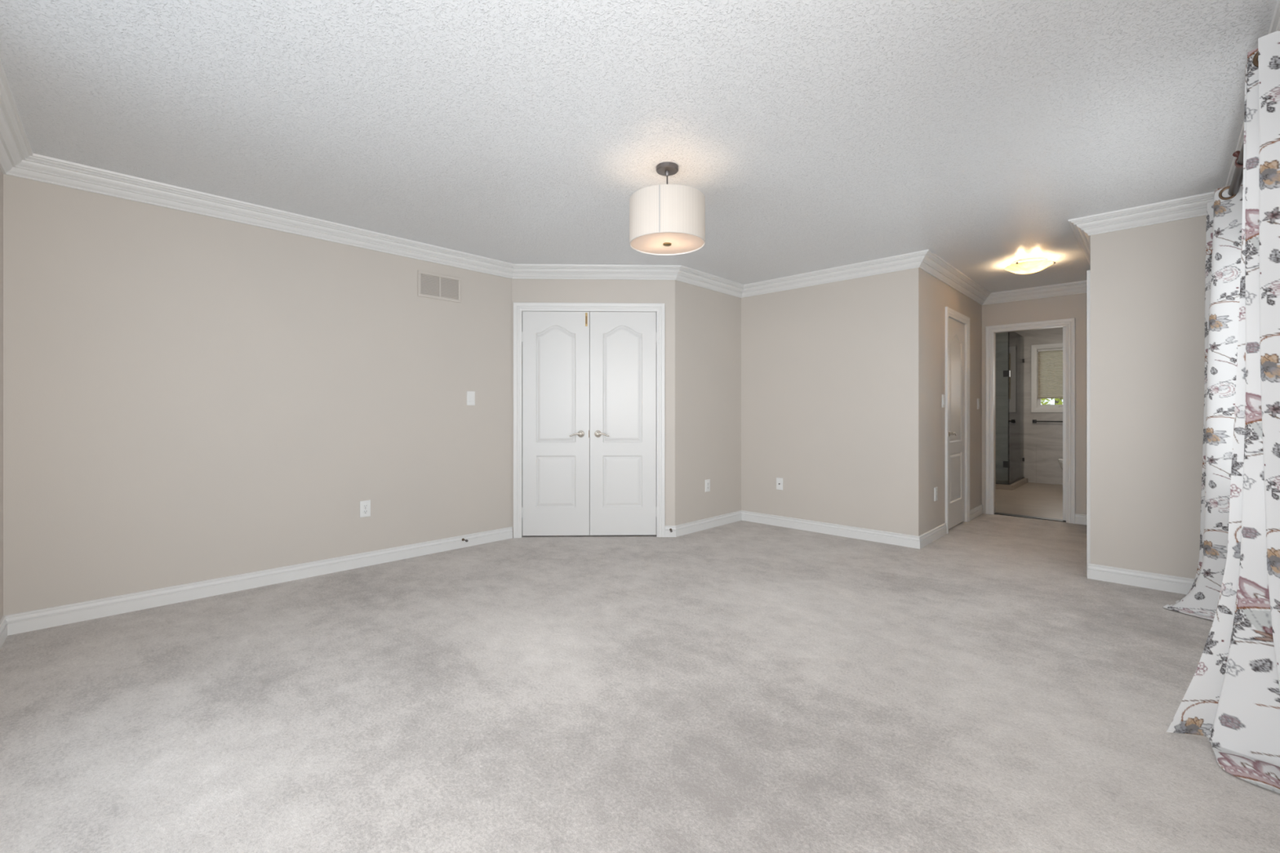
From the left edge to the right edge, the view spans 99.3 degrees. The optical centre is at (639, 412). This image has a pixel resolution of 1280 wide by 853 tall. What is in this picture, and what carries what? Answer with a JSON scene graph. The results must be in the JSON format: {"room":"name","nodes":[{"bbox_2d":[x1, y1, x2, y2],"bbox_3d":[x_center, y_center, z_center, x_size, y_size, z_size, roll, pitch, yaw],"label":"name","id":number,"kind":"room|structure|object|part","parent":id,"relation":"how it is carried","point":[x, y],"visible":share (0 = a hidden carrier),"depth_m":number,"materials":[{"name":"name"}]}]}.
{"room":"empty bedroom","nodes":[
{"label":"empty bedroom","id":0,"kind":"room"},
{"bbox_2d":[0,168,3,620],"bbox_3d":[-1.633,-0.090,1.016,0.110,2.380,4.494,0,0,-44],"label":"wall","id":1,"kind":"structure","parent":0,"point":[1,171],"depth_m":2.64,"materials":[{"name":"paint"}]},
{"bbox_2d":[0,615,7,649],"bbox_3d":[-1.588,1.051,1.059,0.015,0.098,4.494,0,0,-44],"label":"baseboard","id":2,"kind":"structure","parent":1,"relation":"attached to","point":[3,626],"depth_m":2.61,"materials":[{"name":"white wood"}]},
{"bbox_2d":[0,58,33,173],"bbox_3d":[-1.555,-1.228,1.091,0.107,0.103,4.494,0,0,-44],"label":"crown molding","id":3,"kind":"structure","parent":1,"relation":"attached to","point":[15,145],"depth_m":2.42,"materials":[{"name":"white wood"}]},
{"bbox_2d":[3,173,512,615],"bbox_3d":[-2.196,-0.090,3.747,0.110,2.380,3.063,0,0,44],"label":"wall","id":4,"kind":"structure","parent":0,"point":[188,397],"depth_m":3.29,"materials":[{"name":"paint"}]},
{"bbox_2d":[5,526,512,635],"bbox_3d":[-2.126,1.051,3.729,0.015,0.098,2.913,0,0,44],"label":"baseboard","id":5,"kind":"structure","parent":4,"relation":"attached to","point":[32,620],"depth_m":3.31,"materials":[{"name":"white wood"}]},
{"bbox_2d":[4,153,515,279],"bbox_3d":[-2.093,-1.228,3.698,0.107,0.103,2.913,0,0,44],"label":"crown molding","id":6,"kind":"structure","parent":4,"relation":"attached to","point":[37,167],"depth_m":3.30,"materials":[{"name":"white wood"}]},
{"bbox_2d":[360,500,370,517],"bbox_3d":[-1.968,0.689,3.898,0.010,0.116,0.072,0,0,44],"label":"wall outlet","id":7,"kind":"object","parent":4,"relation":"attached to","point":[365,506],"visible":1,"depth_m":3.90,"materials":[{"name":"white plastic"}]},
{"bbox_2d":[417,270,461,302],"bbox_3d":[-1.581,-0.995,4.301,0.010,0.200,0.354,0,0,44],"label":"air vent","id":8,"kind":"object","parent":4,"relation":"in","point":[430,285],"visible":1,"depth_m":4.29,"materials":[{"name":"metal"}]},
{"bbox_3d":[-1.637,-0.995,4.244,0.005,0.154,0.148,0,0,44],"label":"louvre panel","id":9,"kind":"part","parent":8,"relation":"part of","materials":[{"name":"beige paint"}]},
{"bbox_3d":[-1.525,-0.995,4.361,0.005,0.154,0.148,0,0,44],"label":"louvre panel","id":10,"kind":"part","parent":8,"relation":"part of","materials":[{"name":"beige paint"}]},
{"bbox_2d":[466,391,475,405],"bbox_3d":[-1.394,-0.119,4.494,0.012,0.116,0.072,0,0,44],"label":"light switch","id":11,"kind":"object","parent":4,"relation":"attached to","point":[470,394],"visible":1,"depth_m":4.49,"materials":[{"name":"white plastic"}]},
{"bbox_2d":[512,279,675,537],"bbox_3d":[-0.408,-0.090,4.861,1.435,2.380,0.110,0,0,-2],"label":"wall","id":12,"kind":"structure","parent":0,"point":[540,291],"depth_m":4.82,"materials":[{"name":"paint"}]},
{"bbox_2d":[521,311,589,535],"bbox_3d":[-0.750,0.096,4.800,0.604,1.980,0.086,0,0,-2],"label":"door","id":13,"kind":"structure","parent":12,"relation":"in","point":[556,344],"depth_m":4.81,"materials":[{"name":"white wood"}]},
{"bbox_3d":[-0.566,0.193,4.771,0.109,0.035,0.019,0,0,-4],"label":"lever","id":14,"kind":"part","parent":13,"relation":"part of","materials":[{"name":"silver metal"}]},
{"bbox_2d":[513,302,665,537],"bbox_3d":[-0.447,0.066,4.845,1.332,2.068,0.120,0,0,-2],"label":"door frame","id":15,"kind":"structure","parent":12,"relation":"attached to","point":[518,307],"depth_m":4.79,"materials":[{"name":"white wood"}]},
{"bbox_2d":[512,263,680,279],"bbox_3d":[-0.383,-1.228,4.753,1.479,0.103,0.107,0,0,-2],"label":"crown molding","id":16,"kind":"structure","parent":12,"relation":"attached to","point":[521,271],"depth_m":4.75,"materials":[{"name":"white wood"}]},
{"bbox_2d":[589,311,656,535],"bbox_3d":[-0.142,0.096,4.817,0.606,1.980,0.086,0,0,-2],"label":"door","id":17,"kind":"structure","parent":12,"relation":"in","point":[623,344],"depth_m":4.83,"materials":[{"name":"white wood"}]},
{"bbox_3d":[-0.325,0.193,4.777,0.109,0.035,0.019,0,0,1],"label":"lever","id":18,"kind":"part","parent":17,"relation":"part of","materials":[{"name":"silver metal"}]},
{"bbox_2d":[665,525,675,537],"bbox_3d":[0.269,1.051,4.817,0.097,0.098,0.015,0,0,-2],"label":"baseboard","id":19,"kind":"structure","parent":12,"relation":"attached to","point":[668,534],"depth_m":4.81,"materials":[{"name":"white wood"}]},
{"bbox_2d":[0,0,1277,293],"bbox_3d":[0.874,-1.330,3.583,4.900,0.100,7.620,0,0,44],"label":"ceiling","id":20,"kind":"structure","parent":0,"point":[814,135],"depth_m":2.29,"materials":[{"name":"white paint"}]},
{"bbox_2d":[629,161,705,255],"bbox_3d":[0.142,-1.075,2.834,0.393,0.409,0.393,0,0,44],"label":"pendant light","id":21,"kind":"object","parent":20,"relation":"hanging from","point":[665,220],"visible":1,"depth_m":2.69,"materials":[{"name":"white fabric"}]},
{"bbox_2d":[631,232,703,253],"bbox_3d":[0.142,-0.878,2.834,0.381,0.014,0.381,0,0,44],"label":"diffuser","id":22,"kind":"object","parent":21,"relation":"attached to","point":[643,242],"depth_m":2.83,"materials":[{"name":"white glass"}]},
{"bbox_2d":[1004,257,1055,274],"bbox_3d":[3.291,-1.232,4.599,0.347,0.097,0.342,0,0,44],"label":"flush ceiling light","id":23,"kind":"object","parent":20,"relation":"attached to","point":[1029,265],"visible":1,"depth_m":4.52,"materials":[{"name":"white glass"}]},
{"bbox_2d":[0,480,1279,852],"bbox_3d":[2.092,1.159,4.853,4.900,0.123,11.140,0,0,44],"label":"floor","id":24,"kind":"structure","parent":0,"point":[740,686],"depth_m":2.02,"materials":[{"name":"carpet"}]},
{"bbox_2d":[995,477,1027,490],"bbox_3d":[5.254,1.063,8.560,1.223,0.067,1.208,0,0,44],"label":"shower curb","id":25,"kind":"object","parent":24,"relation":"on","point":[1015,485],"visible":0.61,"depth_m":7.83,"materials":[{"name":"tile"}]},
{"bbox_2d":[995,331,1024,484],"bbox_3d":[5.240,-0.085,8.572,1.171,2.230,1.209,0,0,44],"label":"shower enclosure","id":26,"kind":"object","parent":25,"relation":"on","point":[1015,372],"visible":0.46,"depth_m":8.15,"materials":[{"name":"clear glass"}]},
{"bbox_3d":[5.672,-0.090,8.200,0.010,2.220,1.144,0,0,44],"label":"panel","id":27,"kind":"part","parent":26,"relation":"part of","materials":[{"name":"clear glass"}]},
{"bbox_2d":[994,512,1066,522],"bbox_3d":[4.092,1.096,5.713,0.619,0.008,0.103,0,0,44],"label":"threshold","id":28,"kind":"object","parent":24,"relation":"on","point":[997,513],"visible":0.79,"depth_m":5.69,"materials":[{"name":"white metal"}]},
{"bbox_2d":[1057,458,1062,469],"bbox_3d":[6.210,0.701,7.512,0.698,0.792,0.420,0,0,44],"label":"toilet","id":29,"kind":"object","parent":24,"relation":"on","point":[1060,460],"visible":0.14,"depth_m":7.68,"materials":[{"name":"white ceramic"}]},
{"bbox_2d":[1090,215,1206,578],"bbox_3d":[3.324,-0.090,3.369,0.819,2.380,0.110,0,0,44],"label":"wall pier","id":30,"kind":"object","parent":24,"relation":"on","point":[1148,282],"visible":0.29,"depth_m":3.42,"materials":[{"name":"paint"}]},
{"bbox_2d":[1067,191,1213,235],"bbox_3d":[3.170,-1.228,3.366,0.816,0.103,0.107,0,0,44],"label":"crown molding","id":31,"kind":"structure","parent":30,"relation":"attached to","point":[1195,206],"depth_m":3.38,"materials":[{"name":"white wood"}]},
{"bbox_2d":[1087,563,1195,594],"bbox_3d":[3.235,1.051,3.367,0.724,0.098,0.015,0,0,44],"label":"baseboard","id":32,"kind":"object","parent":30,"relation":"attached to","point":[1172,584],"visible":0.66,"depth_m":3.43,"materials":[{"name":"white wood"}]},
{"bbox_2d":[675,280,741,525],"bbox_3d":[0.673,-0.090,5.282,0.110,2.380,1.160,0,0,44],"label":"wall","id":33,"kind":"structure","parent":0,"point":[708,322],"depth_m":5.14,"materials":[{"name":"paint"}]},
{"bbox_2d":[705,479,710,492],"bbox_3d":[0.643,0.692,5.165,0.010,0.116,0.072,0,0,44],"label":"wall outlet","id":34,"kind":"object","parent":33,"relation":"attached to","point":[708,481],"visible":1,"depth_m":5.16,"materials":[{"name":"white plastic"}]},
{"bbox_2d":[675,510,741,537],"bbox_3d":[0.678,1.051,5.197,0.015,0.098,1.056,0,0,44],"label":"baseboard","id":35,"kind":"structure","parent":33,"relation":"attached to","point":[683,529],"depth_m":5.15,"materials":[{"name":"white wood"}]},
{"bbox_2d":[675,265,744,297],"bbox_3d":[0.698,-1.228,5.152,0.107,0.103,1.094,0,0,44],"label":"crown molding","id":36,"kind":"structure","parent":33,"relation":"attached to","point":[685,274],"depth_m":5.10,"materials":[{"name":"white wood"}]},
{"bbox_2d":[741,267,923,536],"bbox_3d":[1.686,-0.090,5.037,1.692,2.380,0.110,0,0,44],"label":"wall","id":37,"kind":"structure","parent":0,"point":[832,373],"depth_m":4.89,"materials":[{"name":"paint"}]},
{"bbox_2d":[776,477,782,489],"bbox_3d":[1.350,0.690,5.273,0.070,0.116,0.016,0,0,44],"label":"cable plate","id":38,"kind":"object","parent":37,"relation":"attached to","point":[779,481],"visible":1,"depth_m":5.27,"materials":[{"name":"white plastic"}]},
{"bbox_2d":[741,510,919,549],"bbox_3d":[1.649,1.051,4.987,1.707,0.098,0.015,0,0,44],"label":"baseboard","id":39,"kind":"structure","parent":37,"relation":"attached to","point":[886,537],"depth_m":4.88,"materials":[{"name":"white wood"}]},
{"bbox_2d":[741,248,928,297],"bbox_3d":[1.650,-1.228,4.922,1.799,0.103,0.107,0,0,44],"label":"crown molding","id":40,"kind":"structure","parent":37,"relation":"attached to","point":[913,260],"depth_m":4.82,"materials":[{"name":"white wood"}]},
{"bbox_2d":[923,271,982,533],"bbox_3d":[2.999,-0.090,5.262,0.110,2.380,2.032,0,0,44],"label":"wall","id":41,"kind":"structure","parent":0,"point":[937,295],"depth_m":4.84,"materials":[{"name":"paint"}]},
{"bbox_2d":[919,523,946,548],"bbox_3d":[2.518,1.051,4.671,0.015,0.098,0.762,0,0,44],"label":"baseboard","id":42,"kind":"structure","parent":41,"relation":"attached to","point":[933,535],"depth_m":4.64,"materials":[{"name":"white wood"}]},
{"bbox_2d":[933,487,937,501],"bbox_3d":[2.579,0.709,4.739,0.010,0.116,0.072,0,0,44],"label":"wall outlet","id":43,"kind":"object","parent":41,"relation":"attached to","point":[935,488],"visible":1,"depth_m":4.72,"materials":[{"name":"white plastic"}]},
{"bbox_2d":[942,394,945,407],"bbox_3d":[2.736,-0.105,4.900,0.012,0.116,0.072,0,0,44],"label":"light switch","id":44,"kind":"object","parent":41,"relation":"attached to","point":[943,395],"visible":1,"depth_m":4.89,"materials":[{"name":"white plastic"}]},
{"bbox_2d":[919,249,991,305],"bbox_3d":[3.002,-1.228,5.109,0.107,0.103,2.249,0,0,44],"label":"crown molding","id":45,"kind":"structure","parent":41,"relation":"attached to","point":[931,264],"depth_m":4.93,"materials":[{"name":"white wood"}]},
{"bbox_2d":[948,317,966,528],"bbox_3d":[3.060,0.098,5.249,0.086,1.976,0.672,0,0,44],"label":"door","id":46,"kind":"structure","parent":41,"relation":"in","point":[957,346],"depth_m":5.25,"materials":[{"name":"white wood"}]},
{"bbox_2d":[945,306,969,533],"bbox_3d":[3.026,0.069,5.269,0.120,2.063,0.806,0,0,44],"label":"door frame","id":47,"kind":"structure","parent":41,"relation":"attached to","point":[949,313],"depth_m":5.47,"materials":[{"name":"white wood"}]},
{"bbox_2d":[969,504,982,520],"bbox_3d":[3.543,1.051,5.739,0.015,0.098,0.589,0,0,44],"label":"baseboard","id":48,"kind":"structure","parent":41,"relation":"attached to","point":[977,511],"depth_m":5.73,"materials":[{"name":"white wood"}]},
{"bbox_2d":[977,398,979,408],"bbox_3d":[3.629,-0.095,5.831,0.012,0.116,0.072,0,0,44],"label":"light switch","id":49,"kind":"object","parent":41,"relation":"attached to","point":[978,399],"visible":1,"depth_m":5.82,"materials":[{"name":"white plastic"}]},
{"bbox_2d":[995,327,1062,484],"bbox_3d":[6.135,-0.120,8.631,2.620,2.440,0.110,0,0,44],"label":"wall","id":50,"kind":"structure","parent":0,"point":[1042,442],"depth_m":8.55,"materials":[{"name":"tile"}]},
{"bbox_2d":[1031,342,1062,412],"bbox_3d":[6.495,-0.531,8.264,0.892,1.057,0.120,0,0,44],"label":"window","id":51,"kind":"structure","parent":50,"relation":"in","point":[1036,406],"depth_m":8.50,"materials":[{"name":"white wood"}]},
{"bbox_2d":[1037,347,1062,398],"bbox_3d":[6.489,-0.604,8.258,0.740,0.765,0.038,0,0,44],"label":"cellular shade","id":52,"kind":"object","parent":51,"relation":"attached to","point":[1050,360],"visible":0.39,"depth_m":8.40,"materials":[{"name":"beige fabric"}]},
{"bbox_3d":[6.489,-0.971,8.258,0.740,0.031,0.038,0,0,44],"label":"head rail","id":53,"kind":"part","parent":52,"relation":"part of","materials":[{"name":"white plastic"}]},
{"bbox_3d":[6.489,-0.228,8.258,0.736,0.014,0.027,0,0,44],"label":"rail","id":54,"kind":"part","parent":52,"relation":"part of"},
{"bbox_3d":[6.514,-0.531,8.284,0.746,0.911,0.035,0,0,44],"label":"sash","id":55,"kind":"part","parent":51,"relation":"part of","materials":[{"name":"white plastic"}]},
{"bbox_2d":[1032,419,1062,422],"bbox_3d":[6.385,0.135,8.271,0.692,0.052,0.062,0,0,44],"label":"towel bar","id":56,"kind":"object","parent":50,"relation":"attached to","point":[1033,420],"visible":0.53,"depth_m":8.42,"materials":[{"name":"black metal"}]},
{"bbox_2d":[982,293,1086,515],"bbox_3d":[4.170,-0.090,5.623,1.301,2.380,0.110,0,0,44],"label":"wall","id":57,"kind":"structure","parent":0,"point":[1069,306],"depth_m":5.46,"materials":[{"name":"paint"}]},
{"bbox_2d":[985,317,1075,524],"bbox_3d":[4.049,0.080,5.669,0.763,2.040,0.050,0,0,44],"label":"door frame","id":58,"kind":"structure","parent":57,"relation":"attached to","point":[1069,323],"depth_m":5.71,"materials":[{"name":"white wood"}]},
{"bbox_2d":[982,280,1086,305],"bbox_3d":[4.095,-1.228,5.544,1.081,0.103,0.107,0,0,44],"label":"crown molding","id":59,"kind":"structure","parent":57,"relation":"attached to","point":[1075,287],"depth_m":5.57,"materials":[{"name":"white wood"}]},
{"bbox_2d":[1062,326,1066,520],"bbox_3d":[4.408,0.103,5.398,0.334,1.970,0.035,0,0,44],"label":"door","id":60,"kind":"structure","parent":57,"relation":"in","point":[1064,327],"depth_m":5.49,"materials":[{"name":"white wood"}]},
{"bbox_2d":[1075,513,1086,524],"bbox_3d":[4.416,1.051,5.300,0.278,0.098,0.015,0,0,44],"label":"baseboard","id":61,"kind":"structure","parent":57,"relation":"attached to","point":[1079,518],"depth_m":5.36,"materials":[{"name":"white wood"}]},
{"bbox_3d":[3.829,-0.090,4.407,0.110,2.380,2.117,0,0,44],"label":"wall","id":62,"kind":"structure","parent":0,"visible":0},
{"bbox_2d":[1068,221,1090,266],"bbox_3d":[3.680,-1.228,4.409,0.107,0.103,2.319,0,0,44],"label":"crown molding","id":63,"kind":"structure","parent":62,"relation":"attached to","point":[1083,238],"depth_m":3.88,"materials":[{"name":"white wood"}]},
{"bbox_2d":[1086,270,1090,577],"bbox_3d":[3.358,0.073,3.938,0.120,2.053,0.924,0,0,44],"label":"door frame","id":64,"kind":"structure","parent":62,"relation":"attached to","point":[1088,272],"depth_m":3.64,"materials":[{"name":"white wood"}]},
{"bbox_3d":[1.729,-0.090,1.195,0.110,2.380,5.235,0,0,44],"label":"wall","id":65,"kind":"structure","parent":0,"visible":0},
{"bbox_2d":[1227,139,1244,195],"bbox_3d":[2.741,-1.166,2.423,0.128,0.098,1.964,0,0,44],"label":"curtain rod","id":66,"kind":"object","parent":65,"relation":"attached to","point":[1237,176],"visible":0.18,"depth_m":2.62,"materials":[{"name":"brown metal"}]},
{"bbox_2d":[1162,182,1243,620],"bbox_3d":[3.116,-0.053,3.007,0.331,2.294,0.436,0,0,44],"label":"floral curtain","id":67,"kind":"object","parent":66,"relation":"hanging from","point":[1224,213],"visible":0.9,"depth_m":2.90,"materials":[{"name":"fabric"}]},
{"bbox_2d":[1166,30,1279,793],"bbox_3d":[1.964,-0.053,1.669,0.353,2.294,0.410,0,0,-3],"label":"floral curtain","id":68,"kind":"object","parent":66,"relation":"hanging from","point":[1232,698],"visible":1,"depth_m":1.77,"materials":[{"name":"fabric"}]},
{"bbox_2d":[1225,0,1279,186],"bbox_3d":[1.689,-1.228,1.310,0.107,0.103,5.125,0,0,44],"label":"crown molding","id":69,"kind":"structure","parent":65,"relation":"attached to","point":[1275,23],"depth_m":2.42,"materials":[{"name":"white"}]},
{"label":"outside","id":70,"kind":"structure","parent":0,"visible":0},
{"bbox_2d":[1040,398,1062,404],"bbox_3d":[8.886,0.192,11.555,3.457,4.224,2.075,0,0,44],"label":"tree","id":71,"kind":"object","parent":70,"point":[1057,401],"visible":0.02,"depth_m":11.05,"materials":[{"name":"green plant"}]}
]}

